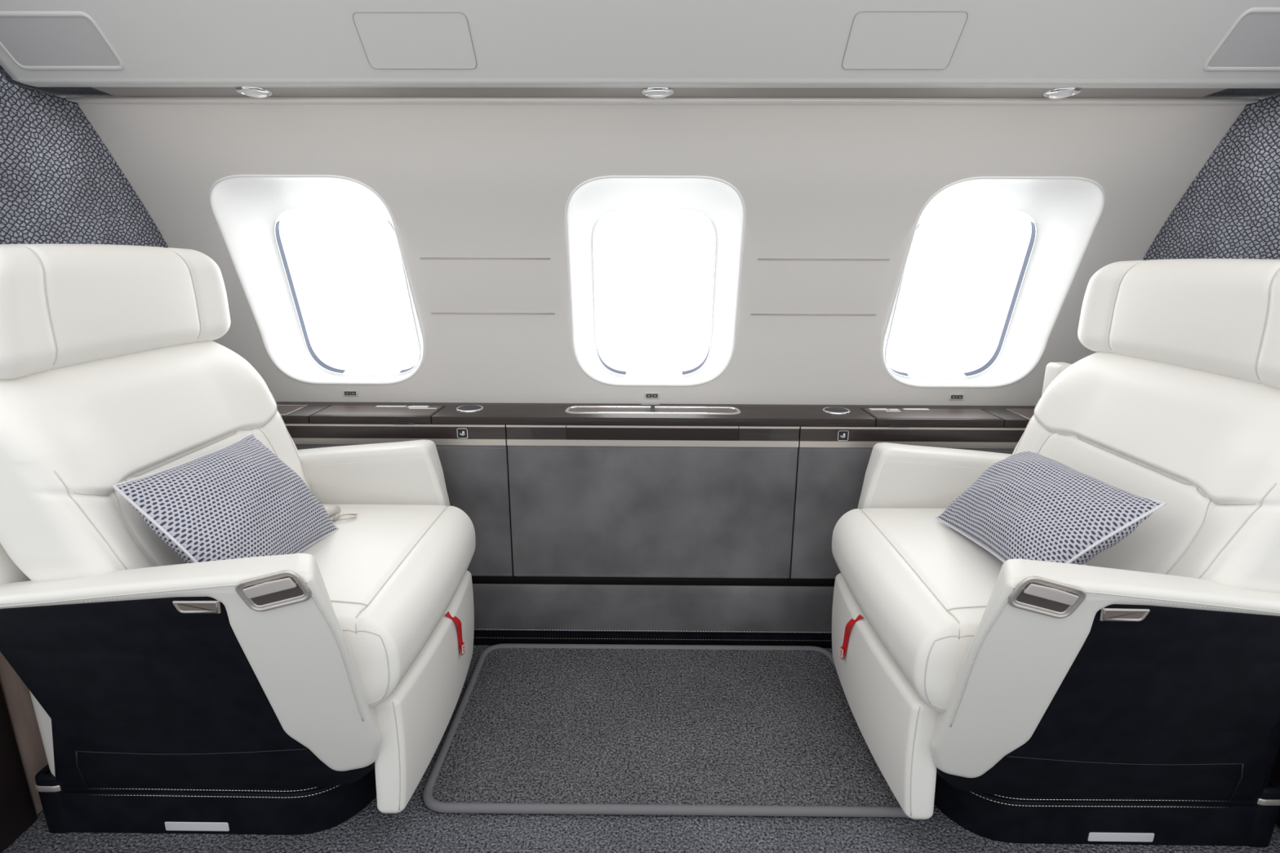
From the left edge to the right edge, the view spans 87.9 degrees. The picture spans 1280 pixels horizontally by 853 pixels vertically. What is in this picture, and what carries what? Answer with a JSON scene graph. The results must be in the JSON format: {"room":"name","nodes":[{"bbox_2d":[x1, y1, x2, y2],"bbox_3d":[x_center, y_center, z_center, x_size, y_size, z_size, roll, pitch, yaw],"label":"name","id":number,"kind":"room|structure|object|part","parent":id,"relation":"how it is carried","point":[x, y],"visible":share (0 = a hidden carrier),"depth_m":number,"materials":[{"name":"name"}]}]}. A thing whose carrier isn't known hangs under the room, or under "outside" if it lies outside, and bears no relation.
{"room":"aircraft cabin","nodes":[
{"label":"aircraft cabin","id":0,"kind":"room"},
{"bbox_2d":[0,69,168,247],"bbox_3d":[-1.029,-0.339,1.259,0.200,1.043,0.725,0,14,1],"label":"wall","id":1,"kind":"structure","parent":0,"point":[60,184],"depth_m":1.22,"materials":[{"name":"fabric"}]},
{"bbox_3d":[-1.028,-0.623,1.219,0.200,0.016,0.170,0,14,1],"label":"return panel","id":2,"kind":"part","parent":1,"relation":"part of","materials":[{"name":"plastic"}]},
{"bbox_2d":[0,0,1279,88],"bbox_3d":[0.024,-0.624,0.333,2.184,0.482,1.555,0,14,1],"label":"ceiling","id":3,"kind":"structure","parent":0,"point":[159,43],"depth_m":1.06,"materials":[{"name":"grey plastic"}]},
{"bbox_2d":[0,11,124,70],"bbox_3d":[-0.944,-0.619,1.068,0.182,0.067,0.067,0,14,1],"label":"speaker panel","id":4,"kind":"object","parent":3,"relation":"attached to","point":[33,40],"visible":1,"depth_m":1.07,"materials":[{"name":"grey plastic"}]},
{"bbox_2d":[352,11,476,69],"bbox_3d":[-0.357,-0.616,1.061,0.179,0.064,0.064,0,14,1],"label":"ceiling panel","id":5,"kind":"object","parent":3,"relation":"attached to","point":[399,40],"visible":1,"depth_m":1.06,"materials":[{"name":"grey plastic"}]},
{"bbox_2d":[0,64,1226,97],"bbox_3d":[0.032,-0.625,1.205,2.320,0.048,0.194,0,14,1],"label":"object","id":6,"kind":"object","parent":3,"relation":"attached to","point":[701,92],"visible":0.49,"depth_m":1.18,"materials":[{"name":"grey plastic"}]},
{"bbox_2d":[235,86,272,97],"bbox_3d":[-0.684,-0.590,1.177,0.058,0.012,0.058,0,14,1],"label":"light","id":7,"kind":"object","parent":6,"relation":"attached to","point":[247,91],"visible":1,"depth_m":1.16,"materials":[{"name":"silver metal"}]},
{"bbox_2d":[641,87,674,98],"bbox_3d":[0.031,-0.586,1.171,0.058,0.012,0.058,0,14,1],"label":"light","id":8,"kind":"object","parent":6,"relation":"attached to","point":[653,92],"visible":1,"depth_m":1.16,"materials":[{"name":"silver metal"}]},
{"bbox_2d":[1042,87,1081,99],"bbox_3d":[0.739,-0.582,1.164,0.058,0.012,0.058,0,14,1],"label":"light","id":9,"kind":"object","parent":6,"relation":"attached to","point":[1060,93],"visible":1,"depth_m":1.15,"materials":[{"name":"silver metal"}]},
{"bbox_2d":[841,10,968,69],"bbox_3d":[0.417,-0.611,1.053,0.175,0.065,0.065,0,14,1],"label":"ceiling panel","id":10,"kind":"object","parent":3,"relation":"attached to","point":[877,39],"visible":1,"depth_m":1.05,"materials":[{"name":"grey plastic"}]},
{"bbox_2d":[1203,7,1279,71],"bbox_3d":[1.006,-0.609,1.048,0.178,0.071,0.071,0,14,1],"label":"speaker panel","id":11,"kind":"object","parent":3,"relation":"attached to","point":[1252,43],"visible":1,"depth_m":1.05,"materials":[{"name":"grey plastic"}]},
{"bbox_2d":[1,644,1279,852],"bbox_3d":[0.018,0.860,0.613,4.400,0.030,2.560,0,14,1],"label":"floor","id":12,"kind":"structure","parent":0,"point":[417,828],"depth_m":1.14,"materials":[{"name":"grey carpet"}]},
{"bbox_2d":[0,681,36,852],"bbox_3d":[-1.095,0.494,1.048,0.062,0.455,0.162,0,14,1],"label":"post","id":13,"kind":"object","parent":12,"relation":"on","point":[17,810],"visible":1,"depth_m":1.12,"materials":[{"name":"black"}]},
{"bbox_2d":[0,652,48,813],"bbox_3d":[-1.097,0.384,1.466,0.050,0.459,0.694,0,14,1],"label":"panel","id":14,"kind":"object","parent":12,"relation":"on","point":[17,695],"visible":0.09,"depth_m":1.16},
{"bbox_2d":[0,244,475,835],"bbox_3d":[-0.690,0.182,1.200,0.674,0.986,0.669,0,14,1],"label":"seat","id":15,"kind":"object","parent":12,"relation":"on","point":[285,694],"visible":0.88,"depth_m":1.04,"materials":[{"name":"white leather"}]},
{"bbox_3d":[-1.004,0.640,1.157,0.048,0.118,0.049,0,14,1],"label":"post","id":16,"kind":"part","parent":15,"relation":"part of","materials":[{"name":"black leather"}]},
{"bbox_3d":[-0.839,0.064,1.179,0.260,0.410,0.568,0,14,1],"label":"backrest","id":17,"kind":"part","parent":15,"relation":"part of","materials":[{"name":"white leather"}]},
{"bbox_3d":[-0.707,0.416,1.014,0.547,0.434,0.148,0,14,1],"label":"panel","id":18,"kind":"part","parent":15,"relation":"part of","materials":[{"name":"black leather"}]},
{"bbox_3d":[-0.709,0.374,0.998,0.594,0.420,0.162,0,14,1],"label":"armrest","id":19,"kind":"part","parent":15,"relation":"part of","materials":[{"name":"white leather"}]},
{"bbox_3d":[-0.762,0.689,1.143,0.110,0.018,0.002,0,14,1],"label":"light plate","id":20,"kind":"part","parent":15,"relation":"part of","materials":[{"name":"grey metal"}]},
{"bbox_2d":[111,432,339,563],"bbox_3d":[-0.670,0.142,1.120,0.170,0.202,0.316,1,14,5],"label":"throw pillow","id":21,"kind":"object","parent":15,"relation":"on","point":[237,500],"visible":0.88,"depth_m":1.04,"materials":[{"name":"white fabric"}]},
{"bbox_3d":[-0.485,0.212,0.870,0.072,0.036,0.010,2,14,6],"label":"lever","id":22,"kind":"part","parent":15,"relation":"part of","materials":[{"name":"silver metal"}]},
{"bbox_3d":[-0.483,0.218,0.875,0.098,0.071,0.020,2,14,6],"label":"recline handle","id":23,"kind":"part","parent":15,"relation":"part of","materials":[{"name":"silver metal"}]},
{"bbox_3d":[-0.642,0.252,1.491,0.418,0.385,0.012,0,14,1],"label":"panel","id":24,"kind":"part","parent":15,"relation":"part of","materials":[{"name":"white leather"}]},
{"bbox_3d":[-0.709,0.239,1.522,0.583,0.420,0.075,0,14,1],"label":"armrest","id":25,"kind":"part","parent":15,"relation":"part of","materials":[{"name":"white leather"}]},
{"bbox_2d":[299,504,475,707],"bbox_3d":[-0.564,0.299,1.236,0.422,0.167,0.498,0,14,1],"label":"seat cushion","id":26,"kind":"object","parent":15,"relation":"on","point":[397,579],"depth_m":1.15,"materials":[{"name":"white leather"}]},
{"bbox_2d":[284,423,515,579],"bbox_3d":[-0.691,0.173,1.680,0.750,0.408,0.156,0,14,1],"label":"wall panel","id":27,"kind":"object","parent":12,"relation":"on","point":[475,468],"depth_m":1.58,"materials":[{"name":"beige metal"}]},
{"bbox_3d":[-0.417,0.016,1.558,0.025,0.025,0.004,0,14,1],"label":"call button","id":28,"kind":"part","parent":27,"relation":"part of","materials":[{"name":"black plastic"}]},
{"bbox_2d":[473,630,831,648],"bbox_3d":[0.030,0.545,1.707,2.196,0.036,0.023,0,14,1],"label":"baseboard","id":29,"kind":"structure","parent":12,"relation":"on","point":[481,637],"depth_m":1.70,"materials":[{"name":"black plastic"}]},
{"bbox_2d":[472,583,834,633],"bbox_3d":[0.030,0.462,1.676,2.196,0.136,0.015,0,14,1],"label":"panel","id":30,"kind":"object","parent":29,"relation":"on","point":[497,606],"visible":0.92,"depth_m":1.67,"materials":[{"name":"grey fabric"}]},
{"bbox_2d":[506,425,799,582],"bbox_3d":[0.029,0.177,1.674,0.685,0.408,0.154,0,14,1],"label":"wall panel","id":31,"kind":"object","parent":12,"relation":"on","point":[588,502],"visible":0.99,"depth_m":1.60,"materials":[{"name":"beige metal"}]},
{"bbox_3d":[0.029,0.018,1.555,0.401,0.028,0.002,0,14,1],"label":"latch panel","id":32,"kind":"part","parent":31,"relation":"part of","materials":[{"name":"black"}]},
{"bbox_2d":[422,643,909,817],"bbox_3d":[0.068,0.624,1.433,0.933,0.017,0.525,0,14,1],"label":"rug","id":33,"kind":"object","parent":12,"relation":"on","point":[550,729],"visible":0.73,"depth_m":1.36,"materials":[{"name":"grey carpet"}]},
{"bbox_2d":[787,426,1026,582],"bbox_3d":[0.752,0.182,1.667,0.754,0.408,0.156,0,14,1],"label":"wall panel","id":34,"kind":"object","parent":12,"relation":"on","point":[830,474],"depth_m":1.57,"materials":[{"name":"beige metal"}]},
{"bbox_2d":[275,401,1035,427],"bbox_3d":[0.032,-0.031,1.617,2.196,0.024,0.154,0,14,1],"label":"ledge","id":35,"kind":"object","parent":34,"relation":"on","point":[291,412],"visible":0.93,"depth_m":1.57,"materials":[{"name":"paint"}]},
{"bbox_3d":[-0.944,-0.041,1.607,0.228,0.001,0.102,0,14,1],"label":"storage lid","id":36,"kind":"part","parent":35,"relation":"part of","materials":[{"name":"brown wood"}]},
{"bbox_3d":[-0.630,-0.029,1.606,0.284,0.020,0.112,0,14,1],"label":"storage lid","id":37,"kind":"part","parent":35,"relation":"part of","materials":[{"name":"paint"}]},
{"bbox_3d":[-0.552,-0.007,1.552,0.051,0.006,0.003,0,14,1],"label":"finger pull","id":38,"kind":"part","parent":35,"relation":"part of","materials":[{"name":"black"}]},
{"bbox_2d":[456,404,483,412],"bbox_3d":[-0.416,-0.045,1.621,0.065,0.007,0.065,0,14,1],"label":"cup holder","id":39,"kind":"object","parent":35,"relation":"on","point":[466,408],"visible":1,"depth_m":1.61,"materials":[{"name":"silver metal"}]},
{"bbox_2d":[822,406,850,414],"bbox_3d":[0.477,-0.040,1.613,0.065,0.007,0.065,0,14,1],"label":"cup holder","id":40,"kind":"object","parent":35,"relation":"on","point":[831,410],"visible":1,"depth_m":1.60,"materials":[{"name":"silver metal"}]},
{"bbox_3d":[0.601,-0.001,1.541,0.051,0.006,0.003,0,14,1],"label":"finger pull","id":41,"kind":"part","parent":35,"relation":"part of","materials":[{"name":"black"}]},
{"bbox_3d":[0.696,-0.021,1.593,0.294,0.020,0.112,0,14,1],"label":"storage lid","id":42,"kind":"part","parent":35,"relation":"part of","materials":[{"name":"paint"}]},
{"bbox_3d":[1.013,-0.029,1.589,0.218,0.001,0.102,0,14,1],"label":"storage lid","id":43,"kind":"part","parent":35,"relation":"part of","materials":[{"name":"brown wood"}]},
{"bbox_3d":[0.474,0.021,1.550,0.025,0.025,0.004,0,14,1],"label":"call button","id":44,"kind":"part","parent":34,"relation":"part of","materials":[{"name":"black plastic"}]},
{"bbox_2d":[831,258,1279,847],"bbox_3d":[0.746,0.198,1.192,0.688,0.969,0.678,0,14,1],"label":"seat","id":45,"kind":"object","parent":12,"relation":"on","point":[1129,694],"visible":0.91,"depth_m":1.05,"materials":[{"name":"white leather"}]},
{"bbox_3d":[0.700,0.260,1.479,0.418,0.385,0.012,0,14,1],"label":"panel","id":46,"kind":"part","parent":45,"relation":"part of","materials":[{"name":"white leather"}]},
{"bbox_3d":[0.768,0.247,1.508,0.583,0.420,0.075,0,14,1],"label":"armrest","id":47,"kind":"part","parent":45,"relation":"part of","materials":[{"name":"white leather"}]},
{"bbox_2d":[831,508,1086,713],"bbox_3d":[0.618,0.306,1.225,0.422,0.167,0.498,0,14,1],"label":"seat cushion","id":48,"kind":"object","parent":45,"relation":"on","point":[917,590],"depth_m":1.12,"materials":[{"name":"white leather"}]},
{"bbox_3d":[0.531,0.224,0.866,0.098,0.071,0.020,-1,14,-4],"label":"recline handle","id":49,"kind":"part","parent":45,"relation":"part of","materials":[{"name":"silver metal"}]},
{"bbox_3d":[0.533,0.218,0.860,0.072,0.036,0.010,-1,14,-4],"label":"lever","id":50,"kind":"part","parent":45,"relation":"part of","materials":[{"name":"silver metal"}]},
{"bbox_2d":[935,449,1166,564],"bbox_3d":[0.681,0.150,1.154,0.189,0.178,0.360,0,14,1],"label":"throw pillow","id":51,"kind":"object","parent":45,"relation":"on","point":[1029,504],"visible":0.87,"depth_m":1.05,"materials":[{"name":"white fabric"}]},
{"bbox_3d":[0.757,0.383,0.985,0.594,0.420,0.162,0,14,1],"label":"armrest","id":52,"kind":"part","parent":45,"relation":"part of","materials":[{"name":"white leather"}]},
{"bbox_3d":[0.754,0.425,1.001,0.547,0.434,0.148,0,14,1],"label":"panel","id":53,"kind":"part","parent":45,"relation":"part of","materials":[{"name":"black leather"}]},
{"bbox_3d":[0.817,0.698,1.129,0.110,0.018,0.002,0,14,1],"label":"light plate","id":54,"kind":"part","parent":45,"relation":"part of","materials":[{"name":"grey metal"}]},
{"bbox_3d":[0.894,0.080,1.164,0.260,0.398,0.580,0,14,1],"label":"backrest","id":55,"kind":"part","parent":45,"relation":"part of","materials":[{"name":"white leather"}]},
{"bbox_3d":[1.052,0.652,1.137,0.048,0.118,0.049,0,14,1],"label":"post","id":56,"kind":"part","parent":45,"relation":"part of","materials":[{"name":"black leather"}]},
{"bbox_2d":[1271,746,1279,828],"bbox_3d":[1.153,0.398,1.445,0.050,0.459,0.694,0,14,1],"label":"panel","id":57,"kind":"object","parent":12,"relation":"on","point":[1275,775],"visible":0.1,"depth_m":1.17,"materials":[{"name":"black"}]},
{"bbox_2d":[471,578,835,586],"bbox_3d":[0.031,0.458,1.761,2.196,0.178,0.125,0,14,1],"label":"strip","id":58,"kind":"object","parent":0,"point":[473,581],"depth_m":1.68,"materials":[{"name":"black"}]},
{"bbox_2d":[62,97,1261,405],"bbox_3d":[0.033,-0.324,1.470,2.240,0.676,0.300,0,14,1],"label":"wall","id":59,"kind":"structure","parent":0,"point":[455,180],"depth_m":1.39,"materials":[{"name":"white plastic"}]},
{"bbox_2d":[208,174,425,385],"bbox_3d":[-0.732,-0.330,1.595,0.405,0.480,0.339,0,14,1],"label":"window","id":60,"kind":"structure","parent":59,"relation":"in","point":[246,209],"depth_m":1.56,"materials":[{"name":"white plastic"}]},
{"bbox_2d":[342,390,358,395],"bbox_3d":[-0.737,-0.085,1.690,0.037,0.015,0.005,0,14,1],"label":"switch","id":61,"kind":"object","parent":59,"relation":"attached to","point":[346,393],"visible":1,"depth_m":1.69,"materials":[{"name":"grey plastic"}]},
{"bbox_2d":[419,257,550,259],"bbox_3d":[-0.353,-0.384,1.514,0.298,0.004,0.004,0,14,1],"label":"strip","id":62,"kind":"object","parent":59,"relation":"attached to","point":[500,258],"visible":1,"depth_m":1.51,"materials":[{"name":"beige metal"}]},
{"bbox_2d":[431,312,555,314],"bbox_3d":[-0.354,-0.273,1.600,0.299,0.004,0.003,0,14,1],"label":"strip","id":63,"kind":"object","parent":59,"relation":"attached to","point":[431,313],"visible":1,"depth_m":1.60,"materials":[{"name":"beige metal"}]},
{"bbox_2d":[644,392,659,398],"bbox_3d":[0.030,-0.078,1.683,0.037,0.015,0.005,0,14,1],"label":"switch","id":64,"kind":"object","parent":59,"relation":"attached to","point":[647,395],"visible":1,"depth_m":1.68,"materials":[{"name":"grey plastic"}]},
{"bbox_2d":[564,175,746,386],"bbox_3d":[0.034,-0.325,1.588,0.405,0.480,0.339,0,14,1],"label":"window frame","id":65,"kind":"structure","parent":59,"relation":"in","point":[718,200],"depth_m":1.55,"materials":[{"name":"white plastic"}]},
{"bbox_2d":[65,96,1258,105],"bbox_3d":[0.032,-0.606,1.239,2.190,0.006,0.042,0,14,1],"label":"trim","id":66,"kind":"structure","parent":59,"relation":"attached to","point":[80,100],"depth_m":1.23,"materials":[{"name":"white plastic"}]},
{"bbox_2d":[751,313,875,315],"bbox_3d":[0.416,-0.269,1.593,0.299,0.004,0.003,0,14,1],"label":"strip","id":67,"kind":"object","parent":59,"relation":"attached to","point":[751,313],"visible":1,"depth_m":1.59,"materials":[{"name":"beige metal"}]},
{"bbox_2d":[757,257,889,260],"bbox_3d":[0.416,-0.380,1.506,0.298,0.004,0.004,0,14,1],"label":"strip","id":68,"kind":"object","parent":59,"relation":"attached to","point":[787,259],"visible":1,"depth_m":1.51,"materials":[{"name":"beige metal"}]},
{"bbox_2d":[948,394,964,399],"bbox_3d":[0.799,-0.075,1.676,0.037,0.015,0.005,0,14,1],"label":"switch","id":69,"kind":"object","parent":59,"relation":"attached to","point":[952,397],"visible":1,"depth_m":1.67,"materials":[{"name":"grey plastic"}]},
{"bbox_2d":[880,176,1105,388],"bbox_3d":[0.795,-0.321,1.581,0.405,0.480,0.339,0,14,1],"label":"window frame","id":70,"kind":"structure","parent":59,"relation":"in","point":[1066,212],"depth_m":1.54,"materials":[{"name":"white plastic"}]},
{"bbox_2d":[1142,88,1279,260],"bbox_3d":[1.091,-0.326,1.239,0.200,1.043,0.725,0,14,1],"label":"wall","id":71,"kind":"structure","parent":0,"point":[1231,209],"depth_m":1.25,"materials":[{"name":"fabric"}]},
{"bbox_3d":[1.092,-0.611,1.199,0.200,0.016,0.170,0,14,1],"label":"return panel","id":72,"kind":"part","parent":71,"relation":"part of","materials":[{"name":"plastic"}]}
]}

